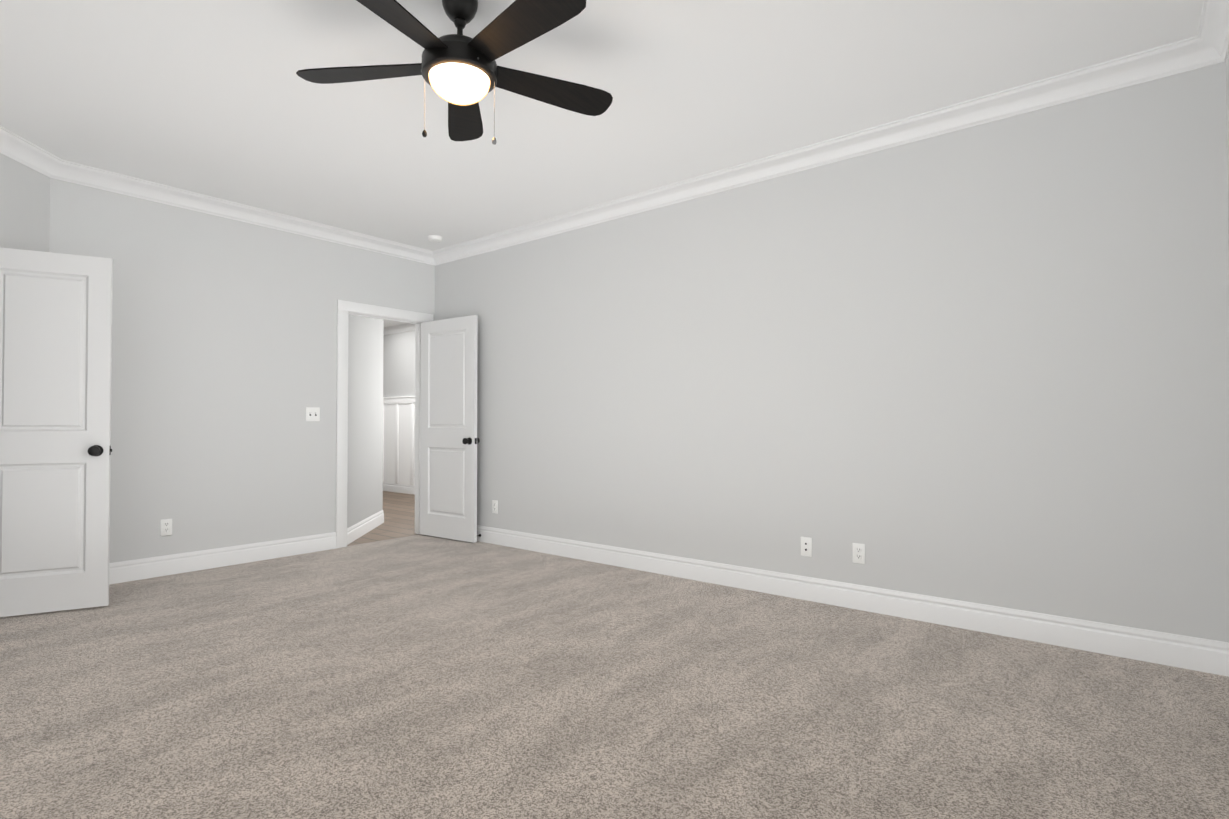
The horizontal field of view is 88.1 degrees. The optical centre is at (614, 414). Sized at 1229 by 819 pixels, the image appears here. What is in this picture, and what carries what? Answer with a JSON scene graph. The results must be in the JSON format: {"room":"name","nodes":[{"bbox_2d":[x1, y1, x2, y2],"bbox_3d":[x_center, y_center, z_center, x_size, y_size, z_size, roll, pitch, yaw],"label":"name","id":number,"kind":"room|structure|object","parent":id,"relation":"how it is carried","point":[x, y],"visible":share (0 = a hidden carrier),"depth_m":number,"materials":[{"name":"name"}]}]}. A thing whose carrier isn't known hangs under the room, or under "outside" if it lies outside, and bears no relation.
{"room":"empty bedroom","nodes":[
{"label":"empty bedroom","id":0,"kind":"room"},
{"bbox_2d":[0,153,49,251],"bbox_3d":[-3.513,-0.251,2.903,0.120,2.730,2.204,0,-1,-6],"label":"wall","id":1,"kind":"structure","parent":0,"point":[24,207],"depth_m":3.82,"materials":[{"name":"grey paint"}]},
{"bbox_2d":[0,247,112,616],"bbox_3d":[-3.211,0.097,3.575,0.325,2.028,0.575,-1,-1,39],"label":"door","id":2,"kind":"structure","parent":1,"relation":"in","point":[55,374],"depth_m":3.60,"materials":[{"name":"white paint"}]},
{"bbox_2d":[49,178,434,562],"bbox_3d":[-2.733,-0.219,5.144,0.120,2.730,2.927,-1,-1,39],"label":"wall","id":3,"kind":"structure","parent":0,"point":[224,354],"depth_m":4.76,"materials":[{"name":"grey paint"}]},
{"bbox_2d":[160,519,171,535],"bbox_3d":[-3.166,0.798,4.489,0.008,0.116,0.071,-1,-1,39],"label":"electrical outlet","id":4,"kind":"object","parent":3,"relation":"attached to","point":[165,527],"visible":1,"depth_m":4.48,"materials":[{"name":"white plastic"}]},
{"bbox_2d":[306,407,319,420],"bbox_3d":[-2.515,0.000,5.303,0.016,0.116,0.116,-1,-1,39],"label":"light switch","id":5,"kind":"object","parent":3,"relation":"attached to","point":[312,413],"visible":1,"depth_m":5.30,"materials":[{"name":"white plastic"}]},
{"bbox_2d":[336,300,432,547],"bbox_3d":[-2.138,0.087,5.879,0.156,2.138,0.968,-1,-1,39],"label":"door frame","id":6,"kind":"structure","parent":3,"relation":"attached to","point":[345,309],"depth_m":5.52,"materials":[{"name":"white paint"}]},
{"bbox_2d":[420,315,479,542],"bbox_3d":[-1.536,0.131,5.906,0.779,2.028,0.169,-1,-1,39],"label":"door","id":7,"kind":"structure","parent":6,"relation":"attached to","point":[449,440],"depth_m":5.86,"materials":[{"name":"white paint"}]},
{"bbox_2d":[347,315,383,527],"bbox_3d":[-2.526,-0.197,6.306,0.120,2.742,1.315,0,-1,-6],"label":"wall","id":8,"kind":"structure","parent":0,"point":[365,425],"depth_m":6.25,"materials":[{"name":"grey paint"}]},
{"bbox_2d":[295,510,383,545],"bbox_3d":[-2.457,1.104,6.295,0.941,0.140,0.941,-1,-1,39],"label":"baseboard","id":9,"kind":"structure","parent":8,"relation":"attached to","point":[354,532],"depth_m":5.91,"materials":[{"name":"white paint"}]},
{"bbox_2d":[347,491,419,545],"bbox_3d":[-4.606,1.228,7.661,6.180,0.068,7.720,-1,-1,39],"label":"floor","id":10,"kind":"structure","parent":0,"point":[399,514],"depth_m":7.09,"materials":[{"name":"brown wood"}]},
{"bbox_2d":[383,330,415,396],"bbox_3d":[-3.267,-0.145,9.967,5.400,2.742,0.120,-1,-1,39],"label":"wall","id":11,"kind":"structure","parent":0,"point":[398,364],"depth_m":9.99,"materials":[{"name":"grey paint"}]},
{"bbox_2d":[383,396,414,485],"bbox_3d":[-3.269,0.468,9.861,5.280,1.490,0.034,-1,-1,39],"label":"wainscoting","id":12,"kind":"structure","parent":11,"relation":"attached to","point":[398,440],"depth_m":9.96,"materials":[{"name":"white paint"}]},
{"bbox_2d":[383,482,414,494],"bbox_3d":[-3.263,1.155,9.858,5.280,0.140,0.016,-1,-1,39],"label":"baseboard","id":13,"kind":"structure","parent":11,"relation":"attached to","point":[391,487],"depth_m":9.93,"materials":[{"name":"white paint"}]},
{"bbox_2d":[0,0,1203,326],"bbox_3d":[-2.354,-1.569,5.889,11.960,0.250,7.720,-1,-1,39],"label":"ceiling","id":14,"kind":"structure","parent":0,"point":[218,98],"depth_m":3.15,"materials":[{"name":"white paint"}]},
{"bbox_2d":[428,235,442,242],"bbox_3d":[-1.597,-1.558,5.665,0.128,0.039,0.128,-1,-1,39],"label":"smoke detector","id":15,"kind":"object","parent":14,"relation":"attached to","point":[434,238],"visible":1,"depth_m":5.63,"materials":[{"name":"white plastic"}]},
{"bbox_2d":[296,0,612,144],"bbox_3d":[-0.582,-1.340,2.448,1.246,0.566,1.273,-1,-1,39],"label":"ceiling fan","id":16,"kind":"object","parent":14,"relation":"hanging from","point":[461,74],"visible":1,"depth_m":2.43,"materials":[{"name":"black metal"}]},
{"bbox_2d":[0,534,1228,818],"bbox_3d":[-0.890,1.152,2.741,5.780,0.080,4.570,-1,-1,39],"label":"floor carpet","id":17,"kind":"object","parent":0,"point":[420,676],"visible":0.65,"depth_m":2.41,"materials":[{"name":"beige carpet"}]},
{"bbox_2d":[435,61,1228,641],"bbox_3d":[0.466,-0.228,4.526,5.880,2.730,0.120,-1,-1,39],"label":"wall","id":18,"kind":"structure","parent":0,"point":[985,363],"depth_m":3.49,"materials":[{"name":"grey paint"}]},
{"bbox_2d":[492,500,497,513],"bbox_3d":[-1.066,0.825,5.661,0.071,0.116,0.008,-1,-1,39],"label":"electrical outlet","id":19,"kind":"object","parent":18,"relation":"attached to","point":[494,506],"visible":1,"depth_m":5.66,"materials":[{"name":"white plastic"}]},
{"bbox_2d":[0,0,1228,334],"bbox_3d":[-2.724,-1.464,5.428,11.720,0.233,6.300,-1,-1,39],"label":"crown molding","id":20,"kind":"structure","parent":18,"relation":"attached to","point":[1208,44],"depth_m":3.87,"materials":[{"name":"white paint"}]},
{"bbox_2d":[801,537,811,556],"bbox_3d":[1.165,0.806,3.865,0.071,0.116,0.010,-1,-1,39],"label":"outlet","id":21,"kind":"object","parent":18,"relation":"attached to","point":[806,546],"visible":1,"depth_m":3.86,"materials":[{"name":"white plastic"}]},
{"bbox_2d":[477,525,1224,675],"bbox_3d":[0.424,1.066,4.454,5.640,0.140,0.016,-1,-1,39],"label":"baseboard","id":22,"kind":"structure","parent":18,"relation":"attached to","point":[1189,653],"depth_m":3.46,"materials":[{"name":"white paint"}]},
{"bbox_2d":[852,543,864,563],"bbox_3d":[1.410,0.804,3.669,0.071,0.116,0.008,-1,-1,39],"label":"electrical outlet","id":23,"kind":"object","parent":18,"relation":"attached to","point":[858,549],"visible":1,"depth_m":3.67,"materials":[{"name":"white plastic"}]},
{"bbox_2d":[1226,52,1228,256],"bbox_3d":[1.256,-0.279,0.913,0.120,2.730,4.520,-1,-1,39],"label":"wall","id":24,"kind":"structure","parent":0,"point":[1227,85],"depth_m":2.70,"materials":[{"name":"grey paint"}]},
{"bbox_2d":[1225,642,1228,676],"bbox_3d":[1.244,1.017,0.988,0.016,0.140,4.350,-1,-1,39],"label":"baseboard","id":25,"kind":"structure","parent":24,"relation":"attached to","point":[1226,643],"depth_m":2.70,"materials":[{"name":"white paint"}]}
]}

